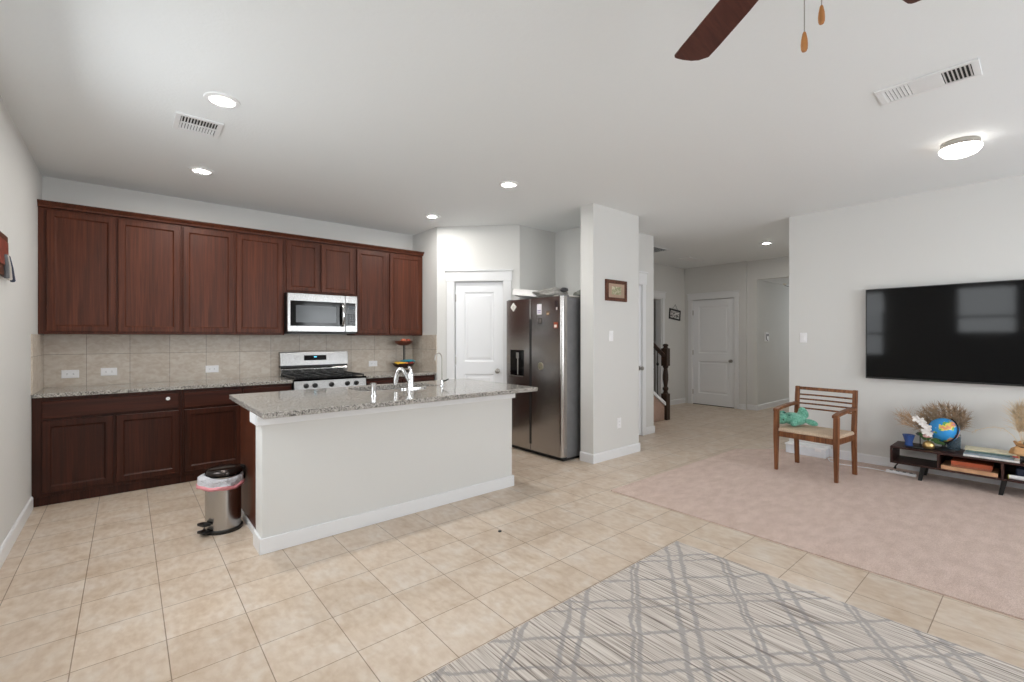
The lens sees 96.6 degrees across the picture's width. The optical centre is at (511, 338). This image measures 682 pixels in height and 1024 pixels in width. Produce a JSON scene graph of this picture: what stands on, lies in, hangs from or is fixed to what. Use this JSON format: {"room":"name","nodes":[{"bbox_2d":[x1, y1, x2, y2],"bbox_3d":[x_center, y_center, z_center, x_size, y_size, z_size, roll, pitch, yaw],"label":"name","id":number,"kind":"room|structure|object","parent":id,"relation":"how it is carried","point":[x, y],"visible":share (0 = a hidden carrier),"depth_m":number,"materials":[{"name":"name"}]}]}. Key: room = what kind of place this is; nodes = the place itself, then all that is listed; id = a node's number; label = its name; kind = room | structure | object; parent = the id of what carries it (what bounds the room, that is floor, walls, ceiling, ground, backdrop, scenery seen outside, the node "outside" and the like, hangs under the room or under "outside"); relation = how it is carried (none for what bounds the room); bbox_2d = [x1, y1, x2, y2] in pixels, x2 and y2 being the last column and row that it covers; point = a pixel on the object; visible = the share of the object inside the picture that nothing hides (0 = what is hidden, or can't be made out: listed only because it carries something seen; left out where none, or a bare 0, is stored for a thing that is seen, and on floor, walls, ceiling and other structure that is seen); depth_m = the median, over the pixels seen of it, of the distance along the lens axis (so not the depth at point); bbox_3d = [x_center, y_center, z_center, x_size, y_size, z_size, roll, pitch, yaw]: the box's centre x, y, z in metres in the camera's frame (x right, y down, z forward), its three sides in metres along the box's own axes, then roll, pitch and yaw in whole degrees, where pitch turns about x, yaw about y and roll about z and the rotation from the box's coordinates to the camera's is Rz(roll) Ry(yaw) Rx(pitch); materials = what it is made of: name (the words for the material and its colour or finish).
{"room":"open-plan kitchen living room","nodes":[
{"label":"open-plan kitchen living room","id":0,"kind":"room"},
{"bbox_2d":[0,96,41,546],"bbox_3d":[-1.711,-0.052,1.042,0.120,2.785,8.040,0,0,-40],"label":"wall","id":1,"kind":"structure","parent":0,"point":[20,176],"depth_m":3.11,"materials":[{"name":"white paint"}]},
{"bbox_2d":[0,231,15,281],"bbox_3d":[-2.992,-0.482,2.688,0.044,0.266,0.448,0,0,-40],"label":"wall decor","id":2,"kind":"object","parent":1,"relation":"attached to","point":[6,266],"depth_m":2.69,"materials":[{"name":"brown wood"}]},
{"bbox_2d":[0,497,32,568],"bbox_3d":[-1.453,1.290,0.841,0.014,0.100,7.160,0,0,-40],"label":"baseboard","id":3,"kind":"structure","parent":1,"relation":"attached to","point":[12,536],"depth_m":3.01,"materials":[{"name":"white paint"}]},
{"bbox_2d":[42,176,412,334],"bbox_3d":[-2.781,-0.052,5.321,3.765,2.785,0.120,0,0,-40],"label":"wall","id":4,"kind":"structure","parent":0,"point":[53,189],"depth_m":4.86,"materials":[{"name":"white paint"}]},
{"bbox_2d":[61,370,78,377],"bbox_3d":[-4.034,0.327,4.166,0.118,0.074,0.008,0,0,-40],"label":"wall outlet","id":5,"kind":"object","parent":4,"relation":"attached to","point":[64,373],"visible":1,"depth_m":4.16,"materials":[{"name":"white plastic"}]},
{"bbox_2d":[101,368,116,375],"bbox_3d":[-3.831,0.318,4.337,0.118,0.074,0.008,0,0,-40],"label":"wall outlet","id":6,"kind":"object","parent":4,"relation":"attached to","point":[104,371],"visible":1,"depth_m":4.33,"materials":[{"name":"white plastic"}]},
{"bbox_2d":[38,207,180,334],"bbox_3d":[-3.707,-0.574,4.264,0.982,1.076,0.299,0,0,-40],"label":"upper cabinet","id":7,"kind":"object","parent":4,"relation":"attached to","point":[98,274],"visible":1,"depth_m":4.12,"materials":[{"name":"brown wood"}]},
{"bbox_2d":[37,199,423,255],"bbox_3d":[-2.681,-1.138,5.110,3.643,0.050,0.329,0,0,-40],"label":"crown molding","id":8,"kind":"structure","parent":7,"relation":"on","point":[40,203],"depth_m":4.59,"materials":[{"name":"brown wood"}]},
{"bbox_2d":[205,365,218,372],"bbox_3d":[-3.201,0.328,4.869,0.118,0.074,0.008,0,0,-40],"label":"wall outlet","id":9,"kind":"object","parent":4,"relation":"attached to","point":[214,368],"visible":1,"depth_m":4.87,"materials":[{"name":"white plastic"}]},
{"bbox_2d":[181,225,283,334],"bbox_3d":[-2.976,-0.574,4.881,0.930,1.076,0.299,0,0,-40],"label":"upper cabinet","id":10,"kind":"object","parent":4,"relation":"attached to","point":[232,283],"visible":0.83,"depth_m":4.74,"materials":[{"name":"brown wood"}]},
{"bbox_2d":[31,334,436,394],"bbox_3d":[-2.579,0.200,4.988,3.645,0.490,0.650,0,0,-40],"label":"backsplash","id":11,"kind":"structure","parent":4,"relation":"attached to","point":[136,358],"depth_m":4.75,"materials":[{"name":"tile"}]},
{"bbox_2d":[284,239,354,295],"bbox_3d":[-2.316,-0.812,5.438,0.796,0.600,0.299,0,0,-40],"label":"upper cabinet","id":12,"kind":"object","parent":4,"relation":"attached to","point":[309,267],"visible":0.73,"depth_m":5.30,"materials":[{"name":"brown wood"}]},
{"bbox_2d":[284,292,356,333],"bbox_3d":[-2.262,-0.277,5.360,0.778,0.450,0.471,0,0,-40],"label":"microwave","id":13,"kind":"object","parent":12,"relation":"attached to","point":[304,313],"visible":0.92,"depth_m":5.20,"materials":[{"name":"silver metal"}]},
{"bbox_2d":[347,248,421,335],"bbox_3d":[-1.656,-0.574,5.996,0.930,1.076,0.299,0,0,-40],"label":"upper cabinet","id":14,"kind":"object","parent":4,"relation":"attached to","point":[388,285],"visible":0.93,"depth_m":5.87,"materials":[{"name":"brown wood"}]},
{"bbox_2d":[413,227,436,379],"bbox_3d":[-1.137,-0.052,6.199,0.120,2.785,0.660,0,0,-40],"label":"wall","id":15,"kind":"structure","parent":0,"point":[426,241],"depth_m":6.08,"materials":[{"name":"white paint"}]},
{"bbox_2d":[437,225,519,379],"bbox_3d":[-0.431,-0.052,5.924,1.071,2.785,0.120,0,0,5],"label":"wall","id":16,"kind":"structure","parent":0,"point":[498,246],"depth_m":5.87,"materials":[{"name":"white paint"}]},
{"bbox_2d":[444,269,512,382],"bbox_3d":[-0.422,0.231,5.899,0.885,2.219,0.169,0,0,5],"label":"door","id":17,"kind":"structure","parent":16,"relation":"in","point":[480,344],"depth_m":5.88,"materials":[{"name":"white paint"}]},
{"bbox_2d":[0,0,1023,268],"bbox_3d":[3.027,-1.505,5.173,13.100,0.120,8.600,0,0,-40],"label":"ceiling","id":18,"kind":"structure","parent":0,"point":[384,115],"depth_m":2.82,"materials":[{"name":"white paint"}]},
{"bbox_2d":[173,111,223,138],"bbox_3d":[-2.127,-1.440,3.092,0.262,0.010,0.280,0,0,-40],"label":"ceiling vent","id":19,"kind":"object","parent":18,"relation":"in","point":[182,121],"visible":1,"depth_m":3.08,"materials":[{"name":"white metal"}]},
{"bbox_2d":[188,166,214,174],"bbox_3d":[-2.673,-1.440,3.929,0.190,0.009,0.190,0,0,-40],"label":"recessed light","id":20,"kind":"object","parent":18,"relation":"in","point":[199,170],"visible":1,"depth_m":3.92,"materials":[{"name":"white"}]},
{"bbox_2d":[203,92,239,108],"bbox_3d":[-1.757,-1.440,2.766,0.190,0.009,0.190,0,0,-40],"label":"recessed light","id":21,"kind":"object","parent":18,"relation":"in","point":[219,99],"visible":1,"depth_m":2.76,"materials":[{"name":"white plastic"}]},
{"bbox_2d":[499,181,518,187],"bbox_3d":[-0.029,-1.440,4.274,0.190,0.009,0.190,0,0,-40],"label":"recessed light","id":22,"kind":"object","parent":18,"relation":"in","point":[506,184],"visible":1,"depth_m":4.27,"materials":[{"name":"white"}]},
{"bbox_2d":[674,0,920,60],"bbox_3d":[0.879,-1.111,1.258,1.289,0.668,1.271,0,0,-40],"label":"ceiling fan","id":23,"kind":"object","parent":18,"relation":"hanging from","point":[725,15],"visible":1,"depth_m":1.71,"materials":[{"name":"brown wood"}]},
{"bbox_2d":[874,58,982,105],"bbox_3d":[2.347,-1.440,2.583,0.230,0.010,0.430,0,0,-40],"label":"ceiling vent","id":24,"kind":"object","parent":18,"relation":"in","point":[970,69],"visible":1,"depth_m":2.56,"materials":[{"name":"white metal"}]},
{"bbox_2d":[938,136,982,158],"bbox_3d":[3.294,-1.388,3.353,0.236,0.113,0.236,0,0,-40],"label":"ceiling lamp","id":25,"kind":"object","parent":18,"relation":"attached to","point":[961,147],"visible":1,"depth_m":3.29,"materials":[{"name":"white glass"}]},
{"bbox_2d":[0,403,1023,681],"bbox_3d":[3.027,1.400,5.173,13.100,0.120,8.600,0,0,-40],"label":"floor","id":26,"kind":"structure","parent":0,"point":[119,587],"depth_m":2.56,"materials":[{"name":"tile"}]},
{"bbox_2d":[32,390,180,506],"bbox_3d":[-3.600,0.907,4.116,0.955,0.866,0.664,0,0,-40],"label":"base cabinet","id":27,"kind":"object","parent":26,"relation":"on","point":[85,446],"visible":0.88,"depth_m":3.86,"materials":[{"name":"brown wood"}]},
{"bbox_2d":[32,376,292,397],"bbox_3d":[-3.235,0.456,4.428,1.900,0.032,0.640,0,0,-40],"label":"countertop","id":28,"kind":"structure","parent":27,"relation":"on","point":[214,383],"depth_m":4.19,"materials":[{"name":"stone"}]},
{"bbox_2d":[197,463,245,535],"bbox_3d":[-2.042,1.121,3.207,0.293,0.439,0.240,0,0,-40],"label":"trash can","id":29,"kind":"object","parent":26,"relation":"on","point":[222,508],"visible":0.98,"depth_m":3.13,"materials":[{"name":"silver metal"}]},
{"bbox_2d":[196,471,244,491],"bbox_3d":[-2.045,0.988,3.204,0.295,0.108,0.268,0,0,-40],"label":"trash bag","id":30,"kind":"object","parent":29,"relation":"in","point":[204,483],"visible":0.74,"depth_m":3.10,"materials":[{"name":"white plastic"}]},
{"bbox_2d":[181,383,291,482],"bbox_3d":[-2.881,0.907,4.742,0.949,0.866,0.634,0,0,-40],"label":"base cabinet","id":31,"kind":"object","parent":26,"relation":"on","point":[210,421],"visible":0.39,"depth_m":4.34,"materials":[{"name":"brown wood"}]},
{"bbox_2d":[240,388,391,533],"bbox_3d":[-1.114,0.906,3.899,2.016,0.868,0.704,0,0,-40],"label":"base cabinet","id":32,"kind":"object","parent":26,"relation":"on","point":[247,429],"visible":0.11,"depth_m":3.28,"materials":[{"name":"brown wood"}]},
{"bbox_2d":[229,379,537,418],"bbox_3d":[-0.977,0.453,3.791,2.192,0.036,1.145,0,0,-40],"label":"countertop","id":33,"kind":"structure","parent":32,"relation":"on","point":[277,404],"depth_m":3.47,"materials":[{"name":"stone"}]},
{"bbox_2d":[370,382,376,395],"bbox_3d":[-1.057,0.385,3.469,0.054,0.101,0.078,0,0,-40],"label":"soap dispenser","id":34,"kind":"object","parent":33,"relation":"on","point":[373,385],"visible":1,"depth_m":3.44,"materials":[{"name":"silver metal"}]},
{"bbox_2d":[393,366,425,388],"bbox_3d":[-0.881,0.336,3.949,0.282,0.199,0.118,0,0,-18],"label":"kitchen faucet","id":35,"kind":"object","parent":33,"relation":"on","point":[409,377],"visible":1,"depth_m":3.92,"materials":[{"name":"silver metal"}]},
{"bbox_2d":[434,352,448,385],"bbox_3d":[-0.643,0.281,4.140,0.136,0.308,0.052,0,0,-40],"label":"filter faucet","id":36,"kind":"object","parent":33,"relation":"on","point":[442,380],"visible":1,"depth_m":4.14,"materials":[{"name":"silver metal"}]},
{"bbox_2d":[279,351,365,389],"bbox_3d":[-2.176,0.749,5.258,0.785,1.182,0.727,0,0,-40],"label":"gas range","id":37,"kind":"object","parent":26,"relation":"on","point":[307,369],"visible":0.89,"depth_m":5.30,"materials":[{"name":"silver metal"}]},
{"bbox_2d":[280,375,365,381],"bbox_3d":[-2.170,0.445,5.247,0.781,0.021,0.582,0,0,-40],"label":"cooktop","id":38,"kind":"object","parent":37,"relation":"in","point":[296,378],"depth_m":5.05,"materials":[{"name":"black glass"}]},
{"bbox_2d":[250,393,514,554],"bbox_3d":[-0.832,0.906,3.543,2.088,0.868,0.202,0,0,-40],"label":"wall","id":39,"kind":"structure","parent":26,"relation":"on","point":[321,475],"depth_m":3.28,"materials":[{"name":"white paint"}]},
{"bbox_2d":[366,375,434,384],"bbox_3d":[-1.556,0.907,5.860,0.937,0.866,0.634,0,0,-40],"label":"base cabinet","id":40,"kind":"object","parent":26,"relation":"on","point":[389,380],"visible":0.12,"depth_m":5.60,"materials":[{"name":"brown wood"}]},
{"bbox_2d":[356,370,435,378],"bbox_3d":[-1.550,0.456,5.850,0.942,0.032,0.640,0,0,-40],"label":"countertop","id":41,"kind":"structure","parent":40,"relation":"on","point":[377,374],"depth_m":5.70,"materials":[{"name":"stone"}]},
{"bbox_2d":[392,341,414,371],"bbox_3d":[-1.450,0.236,6.105,0.300,0.407,0.300,0,0,-40],"label":"fruit stand","id":42,"kind":"object","parent":41,"relation":"on","point":[403,343],"visible":0.73,"depth_m":6.02,"materials":[{"name":"black metal"}]},
{"bbox_2d":[392,363,414,367],"bbox_3d":[-1.450,0.364,6.105,0.300,0.062,0.300,0,0,-40],"label":"bowl","id":43,"kind":"object","parent":42,"relation":"on","point":[396,365],"depth_m":6.00,"materials":[{"name":"brown metal"}]},
{"bbox_2d":[394,341,412,344],"bbox_3d":[-1.450,0.064,6.105,0.250,0.062,0.250,0,0,-40],"label":"bowl","id":44,"kind":"object","parent":42,"relation":"on","point":[397,342],"depth_m":6.02,"materials":[{"name":"orange metal"}]},
{"bbox_2d":[507,295,580,460],"bbox_3d":[0.552,0.434,5.546,0.881,1.812,0.960,0,0,-40],"label":"refrigerator","id":45,"kind":"object","parent":26,"relation":"on","point":[546,421],"visible":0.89,"depth_m":5.10,"materials":[{"name":"silver metal"}]},
{"bbox_2d":[512,289,537,298],"bbox_3d":[0.262,-0.531,5.618,0.421,0.150,0.327,0,0,33],"label":"carton","id":46,"kind":"object","parent":45,"relation":"on","point":[522,293],"visible":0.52,"depth_m":5.52,"materials":[{"name":"white cardboard"}]},
{"bbox_2d":[532,287,567,297],"bbox_3d":[0.468,-0.529,5.349,0.302,0.130,0.492,0,0,-40],"label":"plastic bag","id":47,"kind":"object","parent":45,"relation":"on","point":[549,292],"visible":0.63,"depth_m":5.22,"materials":[{"name":"white plastic"}]},
{"bbox_2d":[581,203,638,453],"bbox_3d":[1.129,-0.052,5.213,0.830,2.785,0.180,0,0,-40],"label":"wall pier","id":48,"kind":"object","parent":26,"relation":"on","point":[609,236],"visible":0.86,"depth_m":5.03,"materials":[{"name":"white paint"}]},
{"bbox_2d":[580,451,592,463],"bbox_3d":[0.806,1.290,4.940,0.014,0.100,0.180,0,0,-40],"label":"baseboard","id":49,"kind":"structure","parent":48,"relation":"attached to","point":[586,457],"depth_m":4.93,"materials":[{"name":"white paint"}]},
{"bbox_2d":[605,279,626,301],"bbox_3d":[1.169,-0.532,5.110,0.374,0.234,0.028,0,0,-40],"label":"framed picture","id":50,"kind":"object","parent":48,"relation":"attached to","point":[615,290],"visible":1,"depth_m":5.09,"materials":[{"name":"brown wood"}]},
{"bbox_2d":[612,286,620,294],"bbox_3d":[1.171,-0.532,5.109,0.170,0.090,0.002,0,0,-40],"label":"print","id":51,"kind":"object","parent":50,"relation":"attached to","point":[616,290],"depth_m":5.11},
{"bbox_2d":[593,443,639,463],"bbox_3d":[1.191,1.290,5.138,0.858,0.100,0.014,0,0,-40],"label":"baseboard","id":52,"kind":"object","parent":48,"relation":"attached to","point":[626,450],"visible":1,"depth_m":5.10,"materials":[{"name":"white paint"}]},
{"bbox_2d":[654,396,663,421],"bbox_3d":[1.367,0.530,7.050,2.275,1.620,0.820,0,0,-40],"label":"staircase","id":53,"kind":"structure","parent":26,"relation":"on","point":[658,406],"depth_m":7.35,"materials":[{"name":"carpet"}]},
{"bbox_2d":[654,343,669,419],"bbox_3d":[1.869,0.277,6.963,1.840,2.126,0.104,0,0,-40],"label":"stair railing","id":54,"kind":"object","parent":53,"relation":"attached to","point":[664,352],"visible":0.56,"depth_m":7.48,"materials":[{"name":"brown wood"}]},
{"bbox_2d":[416,541,1023,681],"bbox_3d":[1.150,1.336,1.057,2.402,0.008,3.052,0,0,-40],"label":"area rug","id":55,"kind":"object","parent":26,"relation":"on","point":[682,612],"visible":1,"depth_m":2.00,"materials":[{"name":"grey fabric"}]},
{"bbox_2d":[520,225,554,299],"bbox_3d":[0.355,-0.052,6.114,0.770,2.785,0.115,0,0,-40],"label":"wall","id":56,"kind":"structure","parent":0,"point":[537,246],"depth_m":6.01,"materials":[{"name":"white paint"}]},
{"bbox_2d":[555,226,580,294],"bbox_3d":[0.976,-0.052,5.882,0.120,2.785,1.040,0,0,-40],"label":"wall","id":57,"kind":"structure","parent":0,"point":[567,242],"depth_m":6.06,"materials":[{"name":"white paint"}]},
{"bbox_2d":[639,233,653,435],"bbox_3d":[1.546,-0.052,6.160,1.110,2.785,0.120,0,0,-40],"label":"wall","id":58,"kind":"structure","parent":0,"point":[646,242],"depth_m":6.39,"materials":[{"name":"white paint"}]},
{"bbox_2d":[639,271,647,435],"bbox_3d":[1.508,0.212,6.085,0.897,2.256,0.186,0,0,-40],"label":"door","id":59,"kind":"structure","parent":58,"relation":"in","point":[642,275],"depth_m":6.28,"materials":[{"name":"white paint"}]},
{"bbox_2d":[654,263,684,399],"bbox_3d":[1.970,-0.052,8.193,4.380,2.785,0.120,0,0,-40],"label":"wall","id":60,"kind":"structure","parent":0,"point":[669,279],"depth_m":9.23,"materials":[{"name":"white paint"}]},
{"bbox_2d":[654,291,666,396],"bbox_3d":[2.604,0.215,8.705,1.010,2.250,0.155,0,0,-40],"label":"trim","id":61,"kind":"structure","parent":60,"relation":"attached to","point":[659,296],"depth_m":8.94,"materials":[{"name":"white paint"}]},
{"bbox_2d":[669,307,680,320],"bbox_3d":[3.291,-0.519,9.217,0.429,0.332,0.018,0,0,-40],"label":"framed photo","id":62,"kind":"object","parent":60,"relation":"attached to","point":[674,314],"visible":1,"depth_m":9.21,"materials":[{"name":"black plastic"}]},
{"bbox_2d":[670,398,684,404],"bbox_3d":[3.296,1.290,9.226,0.780,0.100,0.014,0,0,-40],"label":"baseboard","id":63,"kind":"structure","parent":60,"relation":"attached to","point":[682,400],"depth_m":9.27,"materials":[{"name":"white paint"}]},
{"bbox_2d":[654,261,746,409],"bbox_3d":[3.671,-0.052,9.479,0.120,2.785,2.350,0,0,-40],"label":"wall","id":64,"kind":"structure","parent":0,"point":[729,276],"depth_m":8.88,"materials":[{"name":"white paint"}]},
{"bbox_2d":[687,290,739,408],"bbox_3d":[3.998,0.214,9.055,0.169,2.251,1.062,0,0,-40],"label":"door","id":65,"kind":"structure","parent":64,"relation":"in","point":[716,319],"depth_m":9.04,"materials":[{"name":"white paint"}]},
{"bbox_2d":[747,256,788,404],"bbox_3d":[5.014,-0.052,7.982,0.120,2.785,1.670,0,0,-40],"label":"wall","id":66,"kind":"structure","parent":0,"point":[773,268],"depth_m":8.49,"materials":[{"name":"white paint"}]},
{"bbox_2d":[760,280,788,403],"bbox_3d":[5.723,-0.052,9.529,2.960,2.785,0.120,0,0,-40],"label":"wall","id":67,"kind":"structure","parent":0,"point":[774,297],"depth_m":8.98,"materials":[{"name":"white paint"}]},
{"bbox_2d":[757,398,788,410],"bbox_3d":[5.720,1.290,9.439,3.080,0.100,0.014,0,0,-40],"label":"baseboard","id":68,"kind":"structure","parent":67,"relation":"attached to","point":[783,401],"depth_m":8.87,"materials":[{"name":"white paint"}]},
{"bbox_2d":[762,277,788,285],"bbox_3d":[6.223,-1.125,8.937,2.960,0.070,1.430,0,0,-40],"label":"ceiling","id":69,"kind":"structure","parent":0,"point":[782,281],"depth_m":8.61,"materials":[{"name":"white paint"}]},
{"bbox_2d":[611,449,1023,619],"bbox_3d":[3.390,1.335,3.189,2.805,0.009,4.500,0,0,-40],"label":"floor","id":70,"kind":"structure","parent":0,"point":[955,538],"depth_m":3.46,"materials":[{"name":"beige carpet"}]},
{"bbox_2d":[785,441,830,458],"bbox_3d":[3.376,1.273,5.219,0.176,0.114,0.416,0,0,-40],"label":"storage box","id":71,"kind":"object","parent":70,"relation":"on","point":[813,450],"visible":0.94,"depth_m":5.14,"materials":[{"name":"white plastic"}]},
{"bbox_2d":[773,386,857,482],"bbox_3d":[3.026,0.920,4.548,0.515,0.822,0.571,0,0,-35],"label":"armchair","id":72,"kind":"object","parent":70,"relation":"on","point":[834,436],"visible":0.95,"depth_m":4.46,"materials":[{"name":"brown wood"}]},
{"bbox_2d":[780,407,817,426],"bbox_3d":[2.904,0.797,4.654,0.206,0.190,0.372,0,0,-40],"label":"plush toy","id":73,"kind":"object","parent":72,"relation":"on","point":[799,418],"visible":0.89,"depth_m":4.62,"materials":[{"name":"green fabric"}]},
{"bbox_2d":[828,458,886,471],"bbox_3d":[3.633,1.325,4.817,0.523,0.009,0.272,0,0,44],"label":"power cable","id":74,"kind":"object","parent":70,"relation":"on","point":[828,458],"visible":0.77,"depth_m":4.79,"materials":[{"name":"white plastic"}]},
{"bbox_2d":[886,469,915,476],"bbox_3d":[3.802,1.317,4.461,0.035,0.028,0.228,0,0,-40],"label":"power strip","id":75,"kind":"object","parent":70,"relation":"on","point":[887,470],"visible":1,"depth_m":4.45,"materials":[{"name":"white plastic"}]},
{"bbox_2d":[890,441,1023,495],"bbox_3d":[4.259,1.185,3.950,0.345,0.293,1.542,0,0,-40],"label":"media console","id":76,"kind":"object","parent":70,"relation":"on","point":[1006,468],"visible":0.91,"depth_m":4.18,"materials":[{"name":"brown wood"}]},
{"bbox_2d":[902,433,915,445],"bbox_3d":[3.832,0.984,4.406,0.100,0.108,0.100,0,0,-40],"label":"cup","id":77,"kind":"object","parent":76,"relation":"on","point":[908,438],"visible":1,"depth_m":4.38,"materials":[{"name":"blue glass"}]},
{"bbox_2d":[922,441,934,449],"bbox_3d":[3.904,1.001,4.274,0.092,0.074,0.092,0,0,-40],"label":"vase","id":78,"kind":"object","parent":76,"relation":"on","point":[927,444],"visible":1,"depth_m":4.25,"materials":[{"name":"gold metal"}]},
{"bbox_2d":[912,415,944,444],"bbox_3d":[3.898,0.856,4.271,0.039,0.250,0.231,0,0,-40],"label":"orchid","id":79,"kind":"object","parent":78,"relation":"in","point":[927,429],"visible":1,"depth_m":4.27,"materials":[{"name":"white plant"}]},
{"bbox_2d":[929,418,959,451],"bbox_3d":[4.011,0.888,4.240,0.220,0.298,0.220,0,0,-40],"label":"globe","id":80,"kind":"object","parent":76,"relation":"on","point":[946,430],"visible":0.91,"depth_m":4.18,"materials":[{"name":"blue plastic"}]},
{"bbox_2d":[947,435,960,450],"bbox_3d":[4.125,0.967,4.261,0.105,0.140,0.105,0,0,-40],"label":"glass jar","id":81,"kind":"object","parent":76,"relation":"on","point":[956,444],"visible":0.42,"depth_m":4.22,"materials":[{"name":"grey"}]},
{"bbox_2d":[928,400,947,417],"bbox_3d":[4.029,0.761,4.306,0.173,0.360,0.132,0,0,-11],"label":"pampas plume","id":82,"kind":"object","parent":81,"relation":"in","point":[935,408],"visible":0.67,"depth_m":4.30},
{"bbox_2d":[942,400,954,419],"bbox_3d":[4.102,0.761,4.269,0.154,0.359,0.141,0,0,18],"label":"pampas plume","id":83,"kind":"object","parent":81,"relation":"in","point":[949,413],"visible":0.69,"depth_m":4.27},
{"bbox_2d":[944,404,965,420],"bbox_3d":[4.112,0.765,4.250,0.133,0.350,0.141,0,0,-11],"label":"pampas plume","id":84,"kind":"object","parent":81,"relation":"in","point":[952,407],"visible":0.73,"depth_m":4.25},
{"bbox_2d":[951,404,966,423],"bbox_3d":[4.132,0.766,4.217,0.136,0.348,0.141,0,0,-21],"label":"pampas plume","id":85,"kind":"object","parent":81,"relation":"in","point":[959,411],"visible":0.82,"depth_m":4.22},
{"bbox_2d":[956,406,972,428],"bbox_3d":[4.149,0.783,4.202,0.139,0.315,0.151,0,0,-40],"label":"pampas plume","id":86,"kind":"object","parent":81,"relation":"in","point":[964,412],"visible":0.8,"depth_m":4.19},
{"bbox_2d":[957,413,974,432],"bbox_3d":[4.151,0.801,4.196,0.122,0.280,0.161,0,0,-40],"label":"pampas plume","id":87,"kind":"object","parent":81,"relation":"in","point":[966,422],"visible":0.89,"depth_m":4.18},
{"bbox_2d":[890,455,1023,483],"bbox_3d":[4.269,1.190,3.939,0.345,0.016,1.512,0,0,-40],"label":"shelf","id":88,"kind":"object","parent":76,"relation":"attached to","point":[923,464],"depth_m":4.24,"materials":[{"name":"brown wood"}]},
{"bbox_2d":[941,460,999,477],"bbox_3d":[4.102,1.165,4.084,0.262,0.034,0.354,0,0,-40],"label":"book","id":89,"kind":"object","parent":76,"relation":"on","point":[946,464],"visible":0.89,"depth_m":4.00,"materials":[{"name":"beige paper"}]},
{"bbox_2d":[951,464,992,471],"bbox_3d":[4.118,1.139,4.082,0.240,0.018,0.255,0,0,-40],"label":"book","id":90,"kind":"object","parent":89,"relation":"on","point":[961,466],"visible":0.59,"depth_m":4.00,"materials":[{"name":"brown paper"}]},
{"bbox_2d":[951,457,994,469],"bbox_3d":[4.121,1.113,4.080,0.238,0.032,0.258,0,0,-40],"label":"book","id":91,"kind":"object","parent":90,"relation":"on","point":[981,464],"visible":0.88,"depth_m":4.03,"materials":[{"name":"orange paper"}]},
{"bbox_2d":[963,453,1019,462],"bbox_3d":[4.204,1.031,4.000,0.275,0.014,0.334,0,0,-41],"label":"magazine","id":92,"kind":"object","parent":76,"relation":"on","point":[1016,460],"visible":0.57,"depth_m":3.89,"materials":[{"name":"white paper"}]},
{"bbox_2d":[964,450,1014,460],"bbox_3d":[4.204,1.018,4.013,0.258,0.012,0.300,0,0,-38],"label":"magazine","id":93,"kind":"object","parent":92,"relation":"on","point":[1011,457],"visible":0.57,"depth_m":3.94,"materials":[{"name":"paper"}]},
{"bbox_2d":[966,450,1009,456],"bbox_3d":[4.227,1.007,4.050,0.215,0.008,0.265,0,0,-42],"label":"magazine","id":94,"kind":"object","parent":93,"relation":"on","point":[966,450],"visible":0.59,"depth_m":3.97,"materials":[{"name":"grey paper"}]},
{"bbox_2d":[965,445,1016,455],"bbox_3d":[4.255,0.998,4.060,0.190,0.008,0.315,0,0,-43],"label":"magazine","id":95,"kind":"object","parent":94,"relation":"on","point":[973,448],"visible":0.84,"depth_m":4.04,"materials":[{"name":"beige paper"}]},
{"bbox_2d":[1008,440,1023,458],"bbox_3d":[4.370,0.958,3.909,0.161,0.156,0.161,0,0,-40],"label":"vase","id":96,"kind":"object","parent":76,"relation":"on","point":[1018,450],"visible":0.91,"depth_m":3.89,"materials":[{"name":"ceramic"}]},
{"bbox_2d":[1002,399,1023,442],"bbox_3d":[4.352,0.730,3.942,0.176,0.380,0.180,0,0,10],"label":"grass","id":97,"kind":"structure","parent":96,"relation":"in","point":[1014,410],"depth_m":3.92,"materials":[{"name":"beige plant"}]},
{"bbox_2d":[1008,474,1023,480],"bbox_3d":[4.263,1.163,3.743,0.039,0.039,0.260,0,0,-40],"label":"paper roll","id":98,"kind":"object","parent":76,"relation":"on","point":[1021,478],"visible":1,"depth_m":3.80,"materials":[{"name":"white paper"}]},
{"bbox_2d":[1016,466,1023,476],"bbox_3d":[4.391,1.138,3.805,0.180,0.086,0.250,0,0,-40],"label":"case","id":99,"kind":"object","parent":76,"relation":"on","point":[1019,469],"visible":0.61,"depth_m":3.83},
{"bbox_2d":[789,175,1023,460],"bbox_3d":[4.659,-0.052,3.953,0.120,2.785,4.030,0,0,-40],"label":"wall","id":100,"kind":"structure","parent":0,"point":[971,233],"depth_m":4.76,"materials":[{"name":"white paint"}]},
{"bbox_2d":[800,333,806,342],"bbox_3d":[3.407,-0.006,5.335,0.010,0.116,0.072,0,0,-40],"label":"light switch","id":101,"kind":"object","parent":100,"relation":"attached to","point":[803,336],"visible":1,"depth_m":5.33,"materials":[{"name":"white plastic"}]},
{"bbox_2d":[830,448,1023,488],"bbox_3d":[4.608,1.290,3.910,0.014,0.100,4.030,0,0,-40],"label":"baseboard","id":102,"kind":"structure","parent":100,"relation":"attached to","point":[843,454],"depth_m":4.59,"materials":[{"name":"white paint"}]},
{"bbox_2d":[866,279,1023,386],"bbox_3d":[4.250,-0.046,4.289,0.070,0.937,1.482,0,0,-40],"label":"television","id":103,"kind":"object","parent":100,"relation":"attached to","point":[969,333],"visible":1,"depth_m":4.34,"materials":[{"name":"black plastic"}]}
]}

